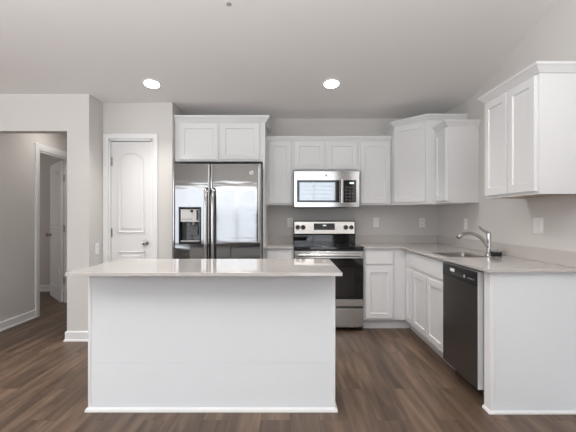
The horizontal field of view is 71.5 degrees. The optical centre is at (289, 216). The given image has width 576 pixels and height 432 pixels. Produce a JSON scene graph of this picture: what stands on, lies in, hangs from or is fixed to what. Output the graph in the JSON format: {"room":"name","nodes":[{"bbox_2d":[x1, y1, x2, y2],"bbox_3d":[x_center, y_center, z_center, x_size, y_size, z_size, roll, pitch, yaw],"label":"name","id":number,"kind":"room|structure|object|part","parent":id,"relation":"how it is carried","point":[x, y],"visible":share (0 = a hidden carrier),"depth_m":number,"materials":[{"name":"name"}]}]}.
{"room":"kitchen","nodes":[
{"label":"kitchen","id":0,"kind":"room"},
{"bbox_2d":[0,134,66,321],"bbox_3d":[-3.210,0.005,5.400,0.120,2.470,2.560,0,0,0],"label":"wall","id":1,"kind":"structure","parent":0,"point":[17,151],"depth_m":4.64,"materials":[{"name":"beige paint"}]},
{"bbox_2d":[0,309,35,331],"bbox_3d":[-3.139,1.190,4.468,0.022,0.100,0.935,0,0,0],"label":"baseboard","id":2,"kind":"structure","parent":1,"relation":"attached to","point":[6,324],"depth_m":4.60,"materials":[{"name":"white paint"}]},
{"bbox_2d":[35,143,66,316],"bbox_3d":[-3.311,0.163,5.699,0.475,2.155,1.540,0,0,-24],"label":"door","id":3,"kind":"structure","parent":1,"relation":"in","point":[57,178],"depth_m":5.78,"materials":[{"name":"white paint"}]},
{"bbox_2d":[0,94,94,330],"bbox_3d":[-3.255,0.005,4.060,2.490,2.470,0.120,0,0,0],"label":"wall","id":4,"kind":"structure","parent":0,"point":[73,115],"depth_m":4.00,"materials":[{"name":"beige paint"}]},
{"bbox_2d":[64,331,87,341],"bbox_3d":[-2.107,1.190,4.138,0.290,0.100,0.320,0,0,0],"label":"baseboard","id":5,"kind":"structure","parent":4,"relation":"attached to","point":[70,336],"depth_m":3.99,"materials":[{"name":"white paint"}]},
{"bbox_2d":[40,155,63,284],"bbox_3d":[-4.625,0.005,6.740,2.950,2.470,0.120,0,0,0],"label":"wall","id":6,"kind":"structure","parent":0,"point":[46,162],"depth_m":6.68,"materials":[{"name":"beige paint"}]},
{"bbox_2d":[40,285,63,290],"bbox_3d":[-4.685,1.190,6.669,2.830,0.100,0.022,0,0,0],"label":"baseboard","id":7,"kind":"structure","parent":6,"relation":"attached to","point":[42,287],"depth_m":6.67,"materials":[{"name":"white paint"}]},
{"bbox_2d":[95,98,102,264],"bbox_3d":[-2.070,0.005,4.210,0.120,2.470,0.180,0,0,0],"label":"wall","id":8,"kind":"structure","parent":0,"point":[98,104],"depth_m":4.22,"materials":[{"name":"beige paint"}]},
{"bbox_2d":[95,243,98,253],"bbox_3d":[-2.006,0.330,4.165,0.007,0.116,0.072,0,0,0],"label":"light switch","id":9,"kind":"object","parent":8,"relation":"attached to","point":[96,244],"visible":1,"depth_m":4.15,"materials":[{"name":"white plastic"}]},
{"bbox_2d":[103,103,174,261],"bbox_3d":[-1.697,0.005,4.350,0.866,2.470,0.100,0,0,0],"label":"wall","id":10,"kind":"structure","parent":0,"point":[118,118],"depth_m":4.30,"materials":[{"name":"beige paint"}]},
{"bbox_2d":[103,134,157,262],"bbox_3d":[-1.714,0.173,4.326,0.589,2.134,0.146,0,0,0],"label":"door","id":11,"kind":"structure","parent":10,"relation":"in","point":[133,158],"depth_m":4.31,"materials":[{"name":"white paint"}]},
{"bbox_3d":[-1.557,0.275,4.287,0.064,0.064,0.069,0,0,0],"label":"knob","id":12,"kind":"part","parent":11,"relation":"part of","materials":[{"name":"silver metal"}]},
{"bbox_2d":[175,106,184,163],"bbox_3d":[-1.314,0.005,4.700,0.100,2.470,0.600,0,0,0],"label":"wall","id":13,"kind":"structure","parent":0,"point":[177,111],"depth_m":4.50,"materials":[{"name":"beige paint"}]},
{"bbox_2d":[0,0,554,118],"bbox_3d":[-2.115,-2.026,2.040,8.170,1.592,9.920,0,0,0],"label":"ceiling","id":14,"kind":"structure","parent":0,"point":[391,59],"depth_m":3.35,"materials":[{"name":"paint"}]},
{"bbox_2d":[142,79,161,88],"bbox_3d":[-1.320,-1.269,3.820,0.183,0.045,0.178,0,0,5],"label":"recessed light","id":15,"kind":"object","parent":14,"relation":"in","point":[149,83],"visible":1,"depth_m":3.81,"materials":[{"name":"white paint"}]},
{"bbox_2d":[322,79,340,88],"bbox_3d":[0.396,-1.269,3.820,0.183,0.045,0.178,0,0,5],"label":"recessed light","id":16,"kind":"object","parent":14,"relation":"in","point":[329,83],"visible":1,"depth_m":3.81,"materials":[{"name":"white paint"}]},
{"bbox_2d":[0,291,575,431],"bbox_3d":[-2.115,1.290,2.040,8.170,0.100,9.920,0,0,0],"label":"floor","id":17,"kind":"structure","parent":0,"point":[387,379],"depth_m":2.76,"materials":[{"name":"brown wood"}]},
{"bbox_2d":[85,276,337,412],"bbox_3d":[-0.500,0.793,2.813,1.606,0.894,0.553,0,0,0],"label":"kitchen island","id":18,"kind":"object","parent":17,"relation":"on","point":[157,344],"visible":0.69,"depth_m":2.56,"materials":[{"name":"white paint"}]},
{"bbox_3d":[-1.280,0.793,2.568,0.018,0.893,0.034,0,0,0],"label":"corner trim","id":19,"kind":"part","parent":18,"relation":"part of","materials":[{"name":"white paint"}]},
{"bbox_2d":[65,259,341,275],"bbox_3d":[-0.503,0.335,2.720,1.618,0.020,0.780,0,0,0],"label":"island countertop","id":20,"kind":"structure","parent":18,"relation":"on","point":[121,267],"depth_m":2.57,"materials":[{"name":"stone"}]},
{"bbox_3d":[-0.500,1.227,2.804,1.606,0.026,0.533,0,0,0],"label":"shoe moulding","id":21,"kind":"part","parent":18,"relation":"part of","materials":[{"name":"white paint"}]},
{"bbox_3d":[-0.500,1.086,2.561,1.566,0.308,0.012,0,0,0],"label":"panel","id":22,"kind":"part","parent":18,"relation":"part of","materials":[{"name":"white paint"}]},
{"bbox_3d":[-0.500,0.638,2.561,1.566,0.585,0.012,0,0,0],"label":"panel","id":23,"kind":"part","parent":18,"relation":"part of","materials":[{"name":"white paint"}]},
{"bbox_3d":[0.280,0.793,2.568,0.018,0.893,0.034,0,0,0],"label":"corner trim","id":24,"kind":"part","parent":18,"relation":"part of","materials":[{"name":"white paint"}]},
{"bbox_2d":[173,164,262,258],"bbox_3d":[-0.752,0.343,4.486,0.905,1.795,0.928,0,0,0],"label":"refrigerator","id":25,"kind":"object","parent":17,"relation":"on","point":[218,208],"visible":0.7,"depth_m":4.10,"materials":[{"name":"grey metal"}]},
{"bbox_3d":[-1.026,-0.015,4.130,0.194,0.131,0.057,0,0,0],"label":"control panel","id":26,"kind":"part","parent":25,"relation":"part of","materials":[{"name":"grey plastic"}]},
{"bbox_3d":[-1.014,0.307,4.133,0.382,1.705,0.065,0,0,0],"label":"freezer door","id":27,"kind":"part","parent":25,"relation":"part of","materials":[{"name":"silver metal"}]},
{"bbox_3d":[-0.853,0.215,4.065,0.035,1.037,0.086,0,0,0],"label":"handle","id":28,"kind":"part","parent":25,"relation":"part of","materials":[{"name":"silver metal"}]},
{"bbox_3d":[-0.782,0.215,4.065,0.035,1.037,0.086,0,0,0],"label":"handle","id":29,"kind":"part","parent":25,"relation":"part of","materials":[{"name":"silver metal"}]},
{"bbox_3d":[-0.557,0.307,4.133,0.514,1.705,0.065,0,0,0],"label":"door","id":30,"kind":"part","parent":25,"relation":"part of","materials":[{"name":"silver metal"}]},
{"bbox_2d":[174,115,271,258],"bbox_3d":[-0.744,0.067,4.670,1.036,2.347,0.657,0,0,0],"label":"upper cabinet","id":31,"kind":"object","parent":17,"relation":"on","point":[199,139],"visible":0.87,"depth_m":4.38,"materials":[{"name":"white paint"}]},
{"bbox_3d":[-0.999,-0.827,4.380,0.422,0.397,0.020,0,0,0],"label":"door","id":32,"kind":"part","parent":31,"relation":"part of","materials":[{"name":"white paint"}]},
{"bbox_3d":[-0.768,-0.619,4.705,0.954,0.005,0.587,0,0,0],"label":"panel","id":33,"kind":"part","parent":31,"relation":"part of","materials":[{"name":"white paint"}]},
{"bbox_3d":[-0.744,-1.070,4.670,1.036,0.074,0.657,0,0,0],"label":"crown moulding","id":34,"kind":"part","parent":31,"relation":"part of","materials":[{"name":"white paint"}]},
{"bbox_3d":[-0.546,-0.827,4.380,0.425,0.397,0.020,0,0,0],"label":"door","id":35,"kind":"part","parent":31,"relation":"part of","materials":[{"name":"white paint"}]},
{"bbox_3d":[-0.286,0.315,4.694,0.024,1.850,0.609,0,0,0],"label":"panel","id":36,"kind":"part","parent":31,"relation":"part of","materials":[{"name":"white paint"}]},
{"bbox_2d":[265,249,293,258],"bbox_3d":[-0.117,0.793,4.684,0.312,0.894,0.629,0,0,0],"label":"base cabinet","id":37,"kind":"object","parent":17,"relation":"on","point":[269,253],"visible":0.21,"depth_m":4.37,"materials":[{"name":"white paint"}]},
{"bbox_2d":[265,235,293,248],"bbox_3d":[-0.117,0.286,4.677,0.314,0.118,0.644,0,0,0],"label":"countertop","id":38,"kind":"structure","parent":37,"relation":"on","point":[274,241],"depth_m":4.98,"materials":[{"name":"stone"}]},
{"bbox_2d":[294,221,363,329],"bbox_3d":[0.423,0.642,4.635,0.758,1.196,0.700,0,0,0],"label":"range","id":39,"kind":"object","parent":17,"relation":"on","point":[334,241],"visible":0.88,"depth_m":4.35,"materials":[{"name":"grey metal"}]},
{"bbox_3d":[0.422,0.132,4.899,0.734,0.145,0.029,0,0,0],"label":"control panel","id":40,"kind":"part","parent":39,"relation":"part of","materials":[{"name":"silver metal"}]},
{"bbox_3d":[0.423,0.671,4.363,0.750,0.607,0.020,0,0,0],"label":"oven door","id":41,"kind":"part","parent":39,"relation":"part of","materials":[{"name":"black glass"}]},
{"bbox_3d":[0.423,0.411,4.349,0.748,0.079,0.008,0,0,0],"label":"rail","id":42,"kind":"part","parent":39,"relation":"part of","materials":[{"name":"silver metal"}]},
{"bbox_2d":[294,243,363,249],"bbox_3d":[0.423,0.338,4.622,0.758,0.031,0.555,0,0,0],"label":"cooktop","id":43,"kind":"object","parent":39,"relation":"in","point":[297,246],"depth_m":4.38,"materials":[{"name":"black glass"}]},
{"bbox_3d":[0.423,0.412,4.316,0.670,0.028,0.062,0,0,0],"label":"handle","id":44,"kind":"part","parent":39,"relation":"part of","materials":[{"name":"silver metal"}]},
{"bbox_3d":[0.423,0.673,4.350,0.746,0.443,0.004,0,0,0],"label":"glass","id":45,"kind":"part","parent":39,"relation":"part of","materials":[{"name":"black glass"}]},
{"bbox_3d":[0.423,1.097,4.359,0.750,0.205,0.028,0,0,0],"label":"storage drawer","id":46,"kind":"part","parent":39,"relation":"part of","materials":[{"name":"silver metal"}]},
{"bbox_3d":[0.423,0.934,4.349,0.748,0.076,0.008,0,0,0],"label":"rail","id":47,"kind":"part","parent":39,"relation":"part of","materials":[{"name":"silver metal"}]},
{"bbox_2d":[362,249,409,327],"bbox_3d":[1.071,0.793,4.684,0.528,0.894,0.629,0,0,0],"label":"base cabinet","id":48,"kind":"object","parent":17,"relation":"on","point":[383,269],"visible":0.88,"depth_m":4.38,"materials":[{"name":"white paint"}]},
{"bbox_3d":[0.975,0.442,4.380,0.300,0.153,0.020,0,0,0],"label":"drawer","id":49,"kind":"part","parent":48,"relation":"part of","materials":[{"name":"white paint"}]},
{"bbox_3d":[0.975,0.830,4.380,0.300,0.560,0.020,0,0,0],"label":"door","id":50,"kind":"part","parent":48,"relation":"part of","materials":[{"name":"white paint"}]},
{"bbox_2d":[355,235,575,271],"bbox_3d":[1.328,0.286,3.744,1.042,0.118,2.509,0,0,0],"label":"countertop","id":51,"kind":"structure","parent":48,"relation":"on","point":[514,258],"depth_m":3.22,"materials":[{"name":"stone"}]},
{"bbox_2d":[432,252,485,256],"bbox_3d":[1.442,0.427,3.449,0.317,0.210,0.405,0,0,0],"label":"sink","id":52,"kind":"object","parent":51,"relation":"in","point":[447,254],"visible":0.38,"depth_m":3.63,"materials":[{"name":"metal"}]},
{"bbox_2d":[456,226,490,254],"bbox_3d":[1.588,0.200,3.436,0.320,0.251,0.062,0,0,-6],"label":"faucet","id":53,"kind":"object","parent":51,"relation":"on","point":[487,243],"visible":0.97,"depth_m":3.43,"materials":[{"name":"silver metal"}]},
{"bbox_3d":[1.576,0.198,3.439,0.290,0.141,0.040,0,0,-3],"label":"spout","id":54,"kind":"part","parent":53,"relation":"part of","materials":[{"name":"silver metal"}]},
{"bbox_3d":[1.672,0.113,3.450,0.098,0.077,0.027,0,0,0],"label":"lever","id":55,"kind":"part","parent":53,"relation":"part of","materials":[{"name":"silver metal"}]},
{"bbox_2d":[490,249,502,255],"bbox_3d":[1.722,0.295,3.340,0.102,0.058,0.102,0,0,0],"label":"strainer","id":56,"kind":"object","parent":51,"relation":"on","point":[495,252],"visible":1,"depth_m":3.31,"materials":[{"name":"black plastic"}]},
{"bbox_2d":[490,252,501,255],"bbox_3d":[1.722,0.307,3.340,0.088,0.034,0.086,0,0,0],"label":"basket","id":57,"kind":"object","parent":56,"relation":"on","point":[491,253],"depth_m":3.31,"materials":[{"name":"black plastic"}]},
{"bbox_2d":[405,250,420,337],"bbox_3d":[1.548,0.793,4.265,0.602,0.894,0.390,0,0,0],"label":"base cabinet","id":58,"kind":"object","parent":17,"relation":"on","point":[409,269],"visible":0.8,"depth_m":4.21,"materials":[{"name":"white paint"}]},
{"bbox_3d":[1.257,0.442,4.191,0.020,0.153,0.216,0,0,0],"label":"drawer","id":59,"kind":"part","parent":58,"relation":"part of","materials":[{"name":"white paint"}]},
{"bbox_3d":[1.257,0.830,4.191,0.020,0.560,0.216,0,0,0],"label":"door","id":60,"kind":"part","parent":58,"relation":"part of","materials":[{"name":"white paint"}]},
{"bbox_2d":[413,252,454,369],"bbox_3d":[1.548,0.793,3.655,0.602,0.894,0.829,0,0,0],"label":"base cabinet","id":61,"kind":"object","parent":17,"relation":"on","point":[428,273],"visible":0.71,"depth_m":3.60,"materials":[{"name":"white paint"}]},
{"bbox_3d":[1.257,0.830,3.860,0.020,0.560,0.391,0,0,0],"label":"door","id":62,"kind":"part","parent":61,"relation":"part of","materials":[{"name":"white paint"}]},
{"bbox_3d":[1.257,0.830,3.450,0.020,0.560,0.387,0,0,0],"label":"door","id":63,"kind":"part","parent":61,"relation":"part of","materials":[{"name":"white paint"}]},
{"bbox_2d":[443,262,483,396],"bbox_3d":[1.523,0.801,2.929,0.594,0.878,0.588,0,0,0],"label":"dishwasher","id":64,"kind":"object","parent":17,"relation":"on","point":[463,286],"visible":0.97,"depth_m":2.81,"materials":[{"name":"black metal"}]},
{"bbox_3d":[1.230,0.421,2.962,0.001,0.038,0.200,0,0,0],"label":"pocket handle","id":65,"kind":"part","parent":64,"relation":"part of","materials":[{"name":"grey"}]},
{"bbox_3d":[1.234,0.414,2.929,0.008,0.100,0.586,0,0,0],"label":"control panel","id":66,"kind":"part","parent":64,"relation":"part of","materials":[{"name":"black plastic"}]},
{"bbox_3d":[1.339,1.188,2.929,0.015,0.105,0.578,0,0,0],"label":"toe panel","id":67,"kind":"part","parent":64,"relation":"part of","materials":[{"name":"black plastic"}]},
{"bbox_2d":[482,272,575,414],"bbox_3d":[1.550,0.793,2.558,0.598,0.894,0.094,0,0,0],"label":"end panel","id":68,"kind":"object","parent":17,"relation":"on","point":[530,317],"visible":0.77,"depth_m":2.53,"materials":[{"name":"white paint"}]},
{"bbox_3d":[1.276,0.793,2.564,0.026,0.893,0.082,0,0,0],"label":"corner trim","id":69,"kind":"part","parent":68,"relation":"part of","materials":[{"name":"white paint"}]},
{"bbox_3d":[1.550,1.230,2.558,0.598,0.020,0.094,0,0,0],"label":"shoe moulding","id":70,"kind":"part","parent":68,"relation":"part of","materials":[{"name":"white paint"}]},
{"bbox_2d":[262,119,437,245],"bbox_3d":[-0.020,0.005,5.060,3.980,2.470,0.120,0,0,0],"label":"wall","id":71,"kind":"structure","parent":0,"point":[393,220],"depth_m":5.00,"materials":[{"name":"beige paint"}]},
{"bbox_2d":[267,136,292,205],"bbox_3d":[-0.117,-0.542,4.832,0.312,0.805,0.333,0,0,0],"label":"upper cabinet","id":72,"kind":"object","parent":71,"relation":"attached to","point":[279,148],"visible":0.99,"depth_m":4.68,"materials":[{"name":"white paint"}]},
{"bbox_3d":[-0.117,-0.917,4.678,0.312,0.055,0.024,0,0,0],"label":"crown moulding","id":73,"kind":"part","parent":72,"relation":"part of","materials":[{"name":"white paint"}]},
{"bbox_2d":[268,235,292,242],"bbox_3d":[-0.117,0.276,4.989,0.314,0.098,0.020,0,0,0],"label":"backsplash","id":74,"kind":"structure","parent":71,"relation":"attached to","point":[271,238],"depth_m":4.98,"materials":[{"name":"stone"}]},
{"bbox_2d":[287,218,292,226],"bbox_3d":[0.002,0.068,4.996,0.072,0.116,0.007,0,0,0],"label":"wall outlet","id":75,"kind":"object","parent":71,"relation":"attached to","point":[289,220],"visible":1,"depth_m":5.00,"materials":[{"name":"white plastic"}]},
{"bbox_2d":[293,136,358,172],"bbox_3d":[0.422,-0.745,4.832,0.765,0.400,0.333,0,0,0],"label":"upper cabinet","id":76,"kind":"object","parent":71,"relation":"attached to","point":[310,153],"visible":0.87,"depth_m":4.67,"materials":[{"name":"white paint"}]},
{"bbox_3d":[0.229,-0.721,4.680,0.351,0.322,0.020,0,0,0],"label":"door","id":77,"kind":"part","parent":76,"relation":"part of","materials":[{"name":"white paint"}]},
{"bbox_3d":[0.422,-0.917,4.678,0.765,0.055,0.024,0,0,0],"label":"crown moulding","id":78,"kind":"part","parent":76,"relation":"part of","materials":[{"name":"white paint"}]},
{"bbox_2d":[293,171,359,207],"bbox_3d":[0.422,-0.319,4.771,0.757,0.422,0.447,0,0,0],"label":"microwave","id":79,"kind":"object","parent":76,"relation":"attached to","point":[311,189],"visible":1,"depth_m":4.60,"materials":[{"name":"grey metal"}]},
{"bbox_3d":[0.325,-0.296,4.598,0.490,0.256,0.004,0,0,0],"label":"door glass","id":80,"kind":"part","parent":79,"relation":"part of","materials":[{"name":"black"}]},
{"bbox_3d":[0.594,-0.297,4.574,0.032,0.270,0.051,0,0,0],"label":"handle","id":81,"kind":"part","parent":79,"relation":"part of","materials":[{"name":"silver metal"}]},
{"bbox_3d":[0.690,-0.296,4.598,0.144,0.256,0.004,0,0,0],"label":"control panel","id":82,"kind":"part","parent":79,"relation":"part of","materials":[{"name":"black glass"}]},
{"bbox_3d":[0.612,-0.721,4.680,0.355,0.322,0.020,0,0,0],"label":"door","id":83,"kind":"part","parent":76,"relation":"part of","materials":[{"name":"white paint"}]},
{"bbox_2d":[359,136,391,205],"bbox_3d":[0.995,-0.542,4.832,0.380,0.805,0.333,0,0,0],"label":"upper cabinet","id":84,"kind":"object","parent":71,"relation":"attached to","point":[374,151],"visible":0.8,"depth_m":4.68,"materials":[{"name":"white paint"}]},
{"bbox_3d":[0.995,-0.917,4.678,0.380,0.055,0.024,0,0,0],"label":"crown moulding","id":85,"kind":"part","parent":84,"relation":"part of","materials":[{"name":"white paint"}]},
{"bbox_2d":[373,218,378,226],"bbox_3d":[1.074,0.068,4.996,0.072,0.116,0.007,0,0,0],"label":"wall outlet","id":86,"kind":"object","parent":71,"relation":"attached to","point":[375,220],"visible":1,"depth_m":5.00,"materials":[{"name":"white plastic"}]},
{"bbox_2d":[355,235,436,242],"bbox_3d":[1.318,0.276,4.989,1.022,0.098,0.020,0,0,0],"label":"backsplash","id":87,"kind":"structure","parent":71,"relation":"attached to","point":[358,238],"depth_m":4.98,"materials":[{"name":"stone"}]},
{"bbox_2d":[419,218,424,226],"bbox_3d":[1.650,0.072,4.996,0.072,0.116,0.007,0,0,0],"label":"wall outlet","id":88,"kind":"object","parent":71,"relation":"attached to","point":[421,220],"visible":1,"depth_m":5.00,"materials":[{"name":"white plastic"}]},
{"bbox_2d":[438,0,575,251],"bbox_3d":[1.910,-0.731,1.040,0.120,3.942,7.920,0,0,0],"label":"wall","id":89,"kind":"structure","parent":0,"point":[553,36],"depth_m":3.15,"materials":[{"name":"beige paint"}]},
{"bbox_2d":[381,114,466,205],"bbox_3d":[1.494,-0.608,4.585,0.710,0.941,0.828,0,0,0],"label":"upper cabinet","id":90,"kind":"object","parent":89,"relation":"attached to","point":[413,138],"visible":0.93,"depth_m":4.34,"materials":[{"name":"white paint"}]},
{"bbox_3d":[1.310,-0.586,4.377,0.020,0.848,0.396,0,0,-39],"label":"door","id":91,"kind":"part","parent":90,"relation":"part of","materials":[{"name":"white paint"}]},
{"bbox_3d":[1.385,-1.050,4.492,0.351,0.055,1.091,0,0,-40],"label":"crown moulding","id":92,"kind":"part","parent":90,"relation":"part of","materials":[{"name":"white paint"}]},
{"bbox_2d":[432,119,480,203],"bbox_3d":[1.674,-0.542,4.045,0.350,0.805,0.342,0,0,0],"label":"upper cabinet","id":93,"kind":"object","parent":89,"relation":"attached to","point":[456,140],"visible":1,"depth_m":3.92,"materials":[{"name":"white paint"}]},
{"bbox_3d":[1.535,-0.522,4.069,0.020,0.720,0.272,0,0,0],"label":"door","id":94,"kind":"part","parent":93,"relation":"part of","materials":[{"name":"white paint"}]},
{"bbox_3d":[1.674,-0.917,4.045,0.350,0.055,0.342,0,0,0],"label":"crown moulding","id":95,"kind":"part","parent":93,"relation":"part of","materials":[{"name":"white paint"}]},
{"bbox_2d":[464,219,466,229],"bbox_3d":[1.846,0.075,4.210,0.007,0.116,0.072,0,0,0],"label":"wall outlet","id":96,"kind":"object","parent":89,"relation":"attached to","point":[465,220],"visible":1,"depth_m":4.20,"materials":[{"name":"white plastic"}]},
{"bbox_2d":[437,235,575,267],"bbox_3d":[1.839,0.276,3.744,0.020,0.098,2.509,0,0,0],"label":"backsplash","id":97,"kind":"structure","parent":89,"relation":"attached to","point":[560,257],"depth_m":3.16,"materials":[{"name":"stone"}]},
{"bbox_2d":[477,61,575,198],"bbox_3d":[1.674,-0.545,2.816,0.350,0.805,0.767,0,0,0],"label":"upper cabinet","id":98,"kind":"object","parent":89,"relation":"attached to","point":[530,117],"visible":1,"depth_m":2.50,"materials":[{"name":"white paint"}]},
{"bbox_3d":[1.535,-0.524,2.982,0.020,0.722,0.307,0,0,0],"label":"door","id":99,"kind":"part","parent":98,"relation":"part of","materials":[{"name":"white paint"}]},
{"bbox_3d":[1.535,-0.524,2.651,0.020,0.722,0.305,0,0,0],"label":"door","id":100,"kind":"part","parent":98,"relation":"part of","materials":[{"name":"white paint"}]},
{"bbox_3d":[1.674,-0.920,2.816,0.350,0.055,0.767,0,0,0],"label":"crown moulding","id":101,"kind":"part","parent":98,"relation":"part of","materials":[{"name":"white paint"}]},
{"bbox_3d":[1.707,-0.152,2.816,0.282,0.005,0.641,0,0,0],"label":"panel","id":102,"kind":"part","parent":98,"relation":"part of","materials":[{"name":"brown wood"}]},
{"bbox_2d":[533,217,543,233],"bbox_3d":[1.845,0.063,2.975,0.010,0.120,0.120,0,0,0],"label":"light switch","id":103,"kind":"object","parent":89,"relation":"attached to","point":[538,222],"visible":1,"depth_m":2.96,"materials":[{"name":"white plastic"}]}
]}

